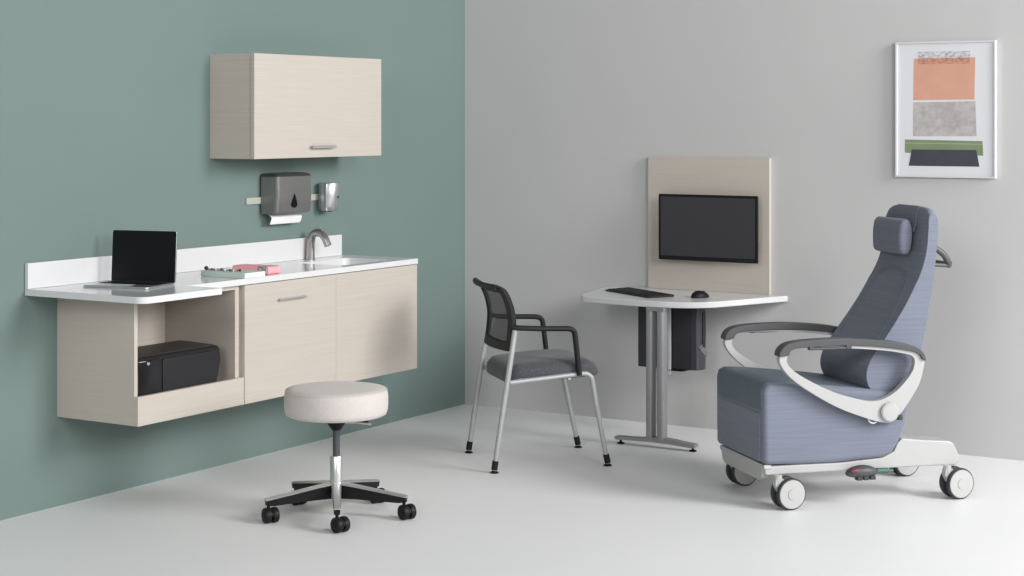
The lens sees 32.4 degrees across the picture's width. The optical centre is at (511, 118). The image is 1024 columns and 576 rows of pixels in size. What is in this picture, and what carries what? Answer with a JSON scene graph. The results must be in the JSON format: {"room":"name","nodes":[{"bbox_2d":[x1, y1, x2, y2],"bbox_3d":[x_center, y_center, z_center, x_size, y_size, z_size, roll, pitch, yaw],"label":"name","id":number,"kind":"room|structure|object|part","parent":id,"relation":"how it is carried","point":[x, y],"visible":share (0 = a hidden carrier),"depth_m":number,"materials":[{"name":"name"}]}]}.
{"room":"examination room","nodes":[
{"label":"examination room","id":0,"kind":"room"},
{"bbox_2d":[0,0,464,520],"bbox_3d":[-2.130,0.000,7.008,0.150,3.200,7.150,0,0,32],"label":"wall","id":1,"kind":"structure","parent":0,"point":[105,104],"depth_m":7.87,"materials":[{"name":"green paint"}]},
{"bbox_2d":[57,286,243,426],"bbox_3d":[-1.517,0.973,7.427,0.452,0.515,0.647,0,0,32],"label":"base cabinet","id":2,"kind":"object","parent":1,"relation":"attached to","point":[98,342],"visible":0.71,"depth_m":7.22,"materials":[{"name":"laminate"}]},
{"bbox_2d":[138,340,219,395],"bbox_3d":[-1.472,1.043,7.348,0.248,0.177,0.506,0,0,32],"label":"printer","id":3,"kind":"object","parent":2,"relation":"on","point":[166,366],"visible":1,"depth_m":7.29,"materials":[{"name":"black plastic"}]},
{"bbox_3d":[-1.474,1.054,7.133,0.022,0.152,0.137,0,0,32],"label":"control panel","id":4,"kind":"part","parent":3,"relation":"part of","materials":[{"name":"black plastic"}]},
{"bbox_3d":[-1.476,0.961,7.354,0.195,0.012,0.471,0,0,32],"label":"scanner lid","id":5,"kind":"part","parent":3,"relation":"part of","materials":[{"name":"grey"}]},
{"bbox_3d":[-1.333,1.171,7.313,0.020,0.117,0.646,0,0,32],"label":"apron panel","id":6,"kind":"part","parent":2,"relation":"part of","materials":[{"name":"laminate"}]},
{"bbox_3d":[-1.361,0.974,7.702,0.424,0.513,0.016,0,0,32],"label":"filler panel","id":7,"kind":"part","parent":2,"relation":"part of","materials":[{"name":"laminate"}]},
{"bbox_2d":[25,234,341,288],"bbox_3d":[-1.415,0.635,8.001,0.018,0.104,2.084,0,0,32],"label":"backsplash","id":8,"kind":"structure","parent":1,"relation":"attached to","point":[89,269],"depth_m":7.99,"materials":[{"name":"white"}]},
{"bbox_2d":[246,194,318,204],"bbox_3d":[-1.104,0.387,8.511,0.010,0.032,0.554,0,0,32],"label":"mounting rail","id":9,"kind":"object","parent":1,"relation":"attached to","point":[254,200],"visible":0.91,"depth_m":8.34,"materials":[{"name":"grey metal"}]},
{"bbox_2d":[261,172,310,214],"bbox_3d":[-1.075,0.354,8.442,0.109,0.195,0.266,0,0,32],"label":"paper towel dispenser","id":10,"kind":"object","parent":9,"relation":"attached to","point":[281,192],"visible":1,"depth_m":8.36,"materials":[{"name":"grey metal"}]},
{"bbox_2d":[269,213,301,224],"bbox_3d":[-1.088,0.477,8.447,0.020,0.049,0.228,0,0,32],"label":"paper towel","id":11,"kind":"object","parent":10,"relation":"hanging from","point":[295,217],"visible":0.92,"depth_m":8.44,"materials":[{"name":"white paper"}]},
{"bbox_3d":[-1.077,0.265,8.443,0.106,0.016,0.266,0,0,32],"label":"lid","id":12,"kind":"part","parent":10,"relation":"part of","materials":[{"name":"grey plastic"}]},
{"bbox_2d":[319,182,338,211],"bbox_3d":[-0.906,0.386,8.728,0.098,0.144,0.096,0,0,32],"label":"soap dispenser","id":13,"kind":"object","parent":9,"relation":"attached to","point":[328,191],"visible":1,"depth_m":8.69,"materials":[{"name":"silver metal"}]},
{"bbox_2d":[239,274,335,403],"bbox_3d":[-1.167,0.973,7.974,0.472,0.515,0.644,0,0,32],"label":"base cabinet","id":14,"kind":"object","parent":1,"relation":"attached to","point":[287,328],"visible":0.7,"depth_m":7.82,"materials":[{"name":"laminate"}]},
{"bbox_2d":[25,234,417,303],"bbox_3d":[-1.136,0.712,7.853,0.649,0.258,2.126,0,0,32],"label":"countertop","id":15,"kind":"structure","parent":14,"relation":"on","point":[66,278],"depth_m":7.75,"materials":[{"name":"white"}]},
{"bbox_2d":[83,230,176,288],"bbox_3d":[-1.577,0.577,7.265,0.309,0.220,0.237,0,0,19],"label":"laptop","id":16,"kind":"object","parent":15,"relation":"on","point":[141,259],"visible":1,"depth_m":7.35,"materials":[{"name":"silver metal"}]},
{"bbox_3d":[-1.539,0.575,7.366,0.305,0.216,0.022,0,0,19],"label":"lid","id":17,"kind":"part","parent":16,"relation":"part of","materials":[{"name":"black plastic"}]},
{"bbox_2d":[201,269,264,278],"bbox_3d":[-1.220,0.676,7.700,0.249,0.023,0.140,0,0,32],"label":"book","id":18,"kind":"object","parent":15,"relation":"on","point":[243,274],"visible":0.93,"depth_m":7.65,"materials":[{"name":"grey paper"}]},
{"bbox_2d":[204,266,240,271],"bbox_3d":[-1.266,0.654,7.689,0.191,0.019,0.031,0,0,28],"label":"string","id":19,"kind":"object","parent":18,"relation":"on","point":[205,267],"visible":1,"depth_m":7.70,"materials":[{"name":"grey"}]},
{"bbox_2d":[232,264,279,273],"bbox_3d":[-1.143,0.670,7.870,0.210,0.035,0.089,0,0,32],"label":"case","id":20,"kind":"object","parent":15,"relation":"on","point":[269,269],"visible":0.77,"depth_m":7.83,"materials":[{"name":"pink plastic"}]},
{"bbox_2d":[305,229,330,259],"bbox_3d":[-0.946,0.611,8.596,0.151,0.152,0.049,0,0,32],"label":"faucet","id":21,"kind":"object","parent":15,"relation":"on","point":[310,244],"visible":1,"depth_m":8.60,"materials":[{"name":"silver metal"}]},
{"bbox_2d":[324,240,330,246],"bbox_3d":[-0.899,0.606,8.568,0.042,0.037,0.036,0,0,32],"label":"outlet","id":22,"kind":"object","parent":21,"relation":"attached to","point":[327,243],"depth_m":8.55,"materials":[{"name":"silver metal"}]},
{"bbox_2d":[308,259,376,272],"bbox_3d":[-0.811,0.766,8.502,0.294,0.148,0.414,0,0,32],"label":"sink basin","id":23,"kind":"object","parent":15,"relation":"in","point":[327,262],"depth_m":8.64,"materials":[{"name":"white ceramic"}]},
{"bbox_3d":[-0.978,0.798,7.849,0.019,0.009,0.188,0,0,32],"label":"handle","id":24,"kind":"part","parent":14,"relation":"part of","materials":[{"name":"silver metal"}]},
{"bbox_2d":[210,53,380,158],"bbox_3d":[-1.007,-0.058,8.396,0.298,0.478,0.969,0,0,32],"label":"upper cabinet","id":25,"kind":"object","parent":1,"relation":"attached to","point":[263,106],"visible":1,"depth_m":8.14,"materials":[{"name":"laminate"}]},
{"bbox_3d":[-0.893,0.131,8.325,0.028,0.014,0.174,0,0,32],"label":"handle","id":26,"kind":"part","parent":25,"relation":"part of","materials":[{"name":"silver metal"}]},
{"bbox_2d":[336,264,416,380],"bbox_3d":[-0.833,0.973,8.531,0.452,0.514,0.653,0,0,32],"label":"base cabinet","id":27,"kind":"object","parent":1,"relation":"attached to","point":[376,309],"visible":0.56,"depth_m":8.40,"materials":[{"name":"laminate"}]},
{"bbox_2d":[0,404,1023,575],"bbox_3d":[0.269,1.650,3.758,7.650,0.100,10.150,0,0,32],"label":"floor","id":28,"kind":"structure","parent":0,"point":[552,507],"depth_m":7.05,"materials":[{"name":"paint"}]},
{"bbox_2d":[261,381,416,532],"bbox_3d":[-0.688,1.339,7.110,0.612,0.521,0.590,0,0,32],"label":"stool","id":29,"kind":"object","parent":28,"relation":"on","point":[337,404],"visible":1,"depth_m":7.01,"materials":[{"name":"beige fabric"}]},
{"bbox_3d":[-0.853,1.491,7.042,0.179,0.049,0.244,0,0,32],"label":"leg","id":30,"kind":"part","parent":29,"relation":"part of","materials":[{"name":"silver metal"}]},
{"bbox_3d":[-0.855,1.505,7.043,0.270,0.066,0.038,0,0,-24],"label":"leg","id":31,"kind":"part","parent":29,"relation":"part of","materials":[{"name":"black plastic"}]},
{"bbox_3d":[-0.817,1.505,7.226,0.038,0.066,0.270,0,0,-42],"label":"leg","id":32,"kind":"part","parent":29,"relation":"part of","materials":[{"name":"black plastic"}]},
{"bbox_3d":[-0.818,1.491,7.227,0.039,0.049,0.273,0,0,-42],"label":"leg","id":33,"kind":"part","parent":29,"relation":"part of","materials":[{"name":"silver metal"}]},
{"bbox_3d":[-0.710,1.227,7.108,0.100,0.060,0.100,0,0,32],"label":"seat mount","id":34,"kind":"part","parent":29,"relation":"part of","materials":[{"name":"black plastic"}]},
{"bbox_3d":[-0.710,1.137,7.108,0.419,0.117,0.419,0,0,32],"label":"seat","id":35,"kind":"part","parent":29,"relation":"part of","materials":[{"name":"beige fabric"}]},
{"bbox_3d":[-0.692,1.491,6.949,0.039,0.049,0.273,0,0,-6],"label":"leg","id":36,"kind":"part","parent":29,"relation":"part of","materials":[{"name":"silver metal"}]},
{"bbox_3d":[-0.710,1.296,7.108,0.029,0.137,0.029,0,0,32],"label":"post","id":37,"kind":"part","parent":29,"relation":"part of","materials":[{"name":"grey metal"}]},
{"bbox_3d":[-0.692,1.505,6.950,0.038,0.066,0.270,0,0,-6],"label":"leg","id":38,"kind":"part","parent":29,"relation":"part of","materials":[{"name":"black plastic"}]},
{"bbox_3d":[-0.628,1.230,7.112,0.123,0.018,0.009,0,0,-3],"label":"height lever","id":39,"kind":"part","parent":29,"relation":"part of","materials":[{"name":"silver metal"}]},
{"bbox_3d":[-0.630,1.491,7.247,0.039,0.049,0.273,0,0,30],"label":"leg","id":40,"kind":"part","parent":29,"relation":"part of","materials":[{"name":"silver metal"}]},
{"bbox_3d":[-0.631,1.505,7.246,0.038,0.066,0.270,0,0,30],"label":"leg","id":41,"kind":"part","parent":29,"relation":"part of","materials":[{"name":"black plastic"}]},
{"bbox_3d":[-0.554,1.505,7.076,0.270,0.066,0.038,0,0,12],"label":"leg","id":42,"kind":"part","parent":29,"relation":"part of","materials":[{"name":"black plastic"}]},
{"bbox_3d":[-0.555,1.491,7.074,0.267,0.049,0.124,0,0,32],"label":"leg","id":43,"kind":"part","parent":29,"relation":"part of","materials":[{"name":"silver metal"}]},
{"bbox_2d":[465,278,611,473],"bbox_3d":[0.119,1.177,8.269,0.599,0.845,0.559,0,0,-16],"label":"armchair","id":44,"kind":"object","parent":28,"relation":"on","point":[522,367],"visible":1,"depth_m":8.10,"materials":[{"name":"black"}]},
{"bbox_3d":[-0.147,1.270,8.449,0.147,0.641,0.031,0,0,-10],"label":"leg","id":45,"kind":"part","parent":44,"relation":"part of","materials":[{"name":"silver metal"}]},
{"bbox_3d":[-0.135,0.768,8.197,0.052,0.026,0.387,0,0,-16],"label":"rail","id":46,"kind":"part","parent":44,"relation":"part of","materials":[{"name":"black"}]},
{"bbox_3d":[-0.090,0.903,8.210,0.073,0.247,0.376,0,0,-16],"label":"panel","id":47,"kind":"part","parent":44,"relation":"part of","materials":[{"name":"black fabric"}]},
{"bbox_3d":[-0.097,0.911,8.208,0.121,0.298,0.424,0,0,-16],"label":"frame","id":48,"kind":"part","parent":44,"relation":"part of","materials":[{"name":"black plastic"}]},
{"bbox_3d":[-0.030,1.271,7.971,0.128,0.638,0.032,0,0,-23],"label":"leg","id":49,"kind":"part","parent":44,"relation":"part of","materials":[{"name":"silver metal"}]},
{"bbox_3d":[0.098,1.375,8.512,0.484,0.432,0.027,0,0,-15],"label":"leg","id":50,"kind":"part","parent":44,"relation":"part of","materials":[{"name":"silver metal"}]},
{"bbox_3d":[0.037,1.055,8.507,0.303,0.243,0.044,0,0,-16],"label":"armrest","id":51,"kind":"part","parent":44,"relation":"part of","materials":[{"name":"black plastic"}]},
{"bbox_3d":[0.139,1.157,8.276,0.453,0.106,0.469,0,0,-16],"label":"seat","id":52,"kind":"part","parent":44,"relation":"part of","materials":[{"name":"grey fabric"}]},
{"bbox_3d":[0.161,1.055,8.024,0.333,0.244,0.048,0,0,-16],"label":"armrest","id":53,"kind":"part","parent":44,"relation":"part of","materials":[{"name":"black"}]},
{"bbox_3d":[0.220,1.374,8.052,0.486,0.432,0.026,0,0,-18],"label":"leg","id":54,"kind":"part","parent":44,"relation":"part of","materials":[{"name":"silver metal"}]},
{"bbox_2d":[581,286,787,451],"bbox_3d":[0.811,1.244,8.845,0.985,0.713,0.626,0,0,32],"label":"table","id":55,"kind":"object","parent":28,"relation":"on","point":[682,298],"visible":0.94,"depth_m":8.57,"materials":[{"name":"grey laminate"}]},
{"bbox_2d":[605,287,673,297],"bbox_3d":[0.645,0.879,8.931,0.154,0.014,0.424,0,0,-27],"label":"keyboard","id":56,"kind":"object","parent":55,"relation":"on","point":[625,290],"visible":1,"depth_m":8.88,"materials":[{"name":"black plastic"}]},
{"bbox_3d":[0.752,0.926,8.647,0.095,0.018,0.228,0,0,32],"label":"support plate","id":57,"kind":"part","parent":55,"relation":"part of","materials":[{"name":"grey metal"}]},
{"bbox_2d":[667,308,687,373],"bbox_3d":[0.829,1.105,8.908,0.145,0.360,0.128,0,0,32],"label":"holder","id":58,"kind":"object","parent":55,"relation":"hanging from","point":[669,369],"visible":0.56,"depth_m":8.85,"materials":[{"name":"grey metal"}]},
{"bbox_2d":[638,306,706,370],"bbox_3d":[0.814,1.096,8.915,0.349,0.328,0.097,0,0,32],"label":"desktop computer","id":59,"kind":"object","parent":58,"relation":"on","point":[688,325],"visible":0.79,"depth_m":8.84,"materials":[{"name":"black"}]},
{"bbox_3d":[0.956,1.163,8.826,0.013,0.068,0.085,0,0,32],"label":"silver trim","id":60,"kind":"part","parent":59,"relation":"part of","materials":[{"name":"grey metal"}]},
{"bbox_2d":[667,369,687,371],"bbox_3d":[0.829,1.264,8.908,0.145,0.006,0.128,0,0,32],"label":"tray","id":61,"kind":"object","parent":58,"relation":"on","point":[669,370],"depth_m":8.85,"materials":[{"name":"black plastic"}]},
{"bbox_2d":[691,291,708,297],"bbox_3d":[0.935,0.869,8.744,0.108,0.034,0.068,0,0,-38],"label":"computer mouse","id":62,"kind":"object","parent":55,"relation":"on","point":[697,294],"visible":1,"depth_m":8.71,"materials":[{"name":"black plastic"}]},
{"bbox_2d":[717,204,973,509],"bbox_3d":[1.424,0.986,7.561,0.967,1.228,0.642,0,0,-16],"label":"recliner","id":63,"kind":"object","parent":28,"relation":"on","point":[850,417],"visible":1,"depth_m":7.38,"materials":[{"name":"blue fabric"}]},
{"bbox_3d":[1.245,1.085,7.809,0.656,0.346,0.030,0,0,-16],"label":"arm frame","id":64,"kind":"part","parent":63,"relation":"part of","materials":[{"name":"grey plastic"}]},
{"bbox_2d":[717,366,883,410],"bbox_3d":[1.233,1.140,7.519,0.576,0.123,0.474,0,0,-16],"label":"seat cushion","id":65,"kind":"object","parent":63,"relation":"on","point":[746,388],"depth_m":7.35,"materials":[{"name":"fabric"}]},
{"bbox_3d":[1.280,1.252,7.532,0.665,0.341,0.522,0,0,-16],"label":"seat","id":66,"kind":"part","parent":63,"relation":"part of","materials":[{"name":"blue fabric"}]},
{"bbox_3d":[1.301,0.936,7.211,0.189,0.019,0.022,0,0,-16],"label":"pad rail","id":67,"kind":"part","parent":63,"relation":"part of","materials":[{"name":"grey metal"}]},
{"bbox_3d":[1.399,1.085,7.256,0.656,0.346,0.030,0,0,-16],"label":"arm frame","id":68,"kind":"part","parent":63,"relation":"part of","materials":[{"name":"grey plastic"}]},
{"bbox_3d":[1.583,0.762,7.605,0.339,0.773,0.444,0,0,-16],"label":"backrest","id":69,"kind":"part","parent":63,"relation":"part of","materials":[{"name":"blue fabric"}]},
{"bbox_3d":[1.784,0.584,7.661,0.122,0.107,0.337,0,0,-16],"label":"push handle","id":70,"kind":"part","parent":63,"relation":"part of","materials":[{"name":"grey metal"}]},
{"bbox_2d":[465,0,1023,460],"bbox_3d":[2.539,0.000,8.233,6.500,3.200,0.150,0,0,32],"label":"wall","id":71,"kind":"structure","parent":0,"point":[568,103],"depth_m":9.04,"materials":[{"name":"grey paint"}]},
{"bbox_2d":[648,157,770,294],"bbox_3d":[1.014,0.542,9.072,0.686,0.688,0.026,0,0,32],"label":"backboard","id":72,"kind":"object","parent":71,"relation":"attached to","point":[666,175],"visible":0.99,"depth_m":9.05,"materials":[{"name":"laminate"}]},
{"bbox_2d":[659,194,757,263],"bbox_3d":[1.016,0.556,9.005,0.556,0.339,0.085,0,0,32],"label":"monitor","id":73,"kind":"object","parent":72,"relation":"attached to","point":[711,228],"visible":1,"depth_m":8.96,"materials":[{"name":"black plastic"}]},
{"bbox_2d":[895,40,996,178],"bbox_3d":[2.072,-0.045,8.418,0.489,0.652,0.024,0,0,32],"label":"framed print","id":74,"kind":"object","parent":71,"relation":"attached to","point":[946,91],"visible":1,"depth_m":8.41,"materials":[{"name":"grey"}]}
]}

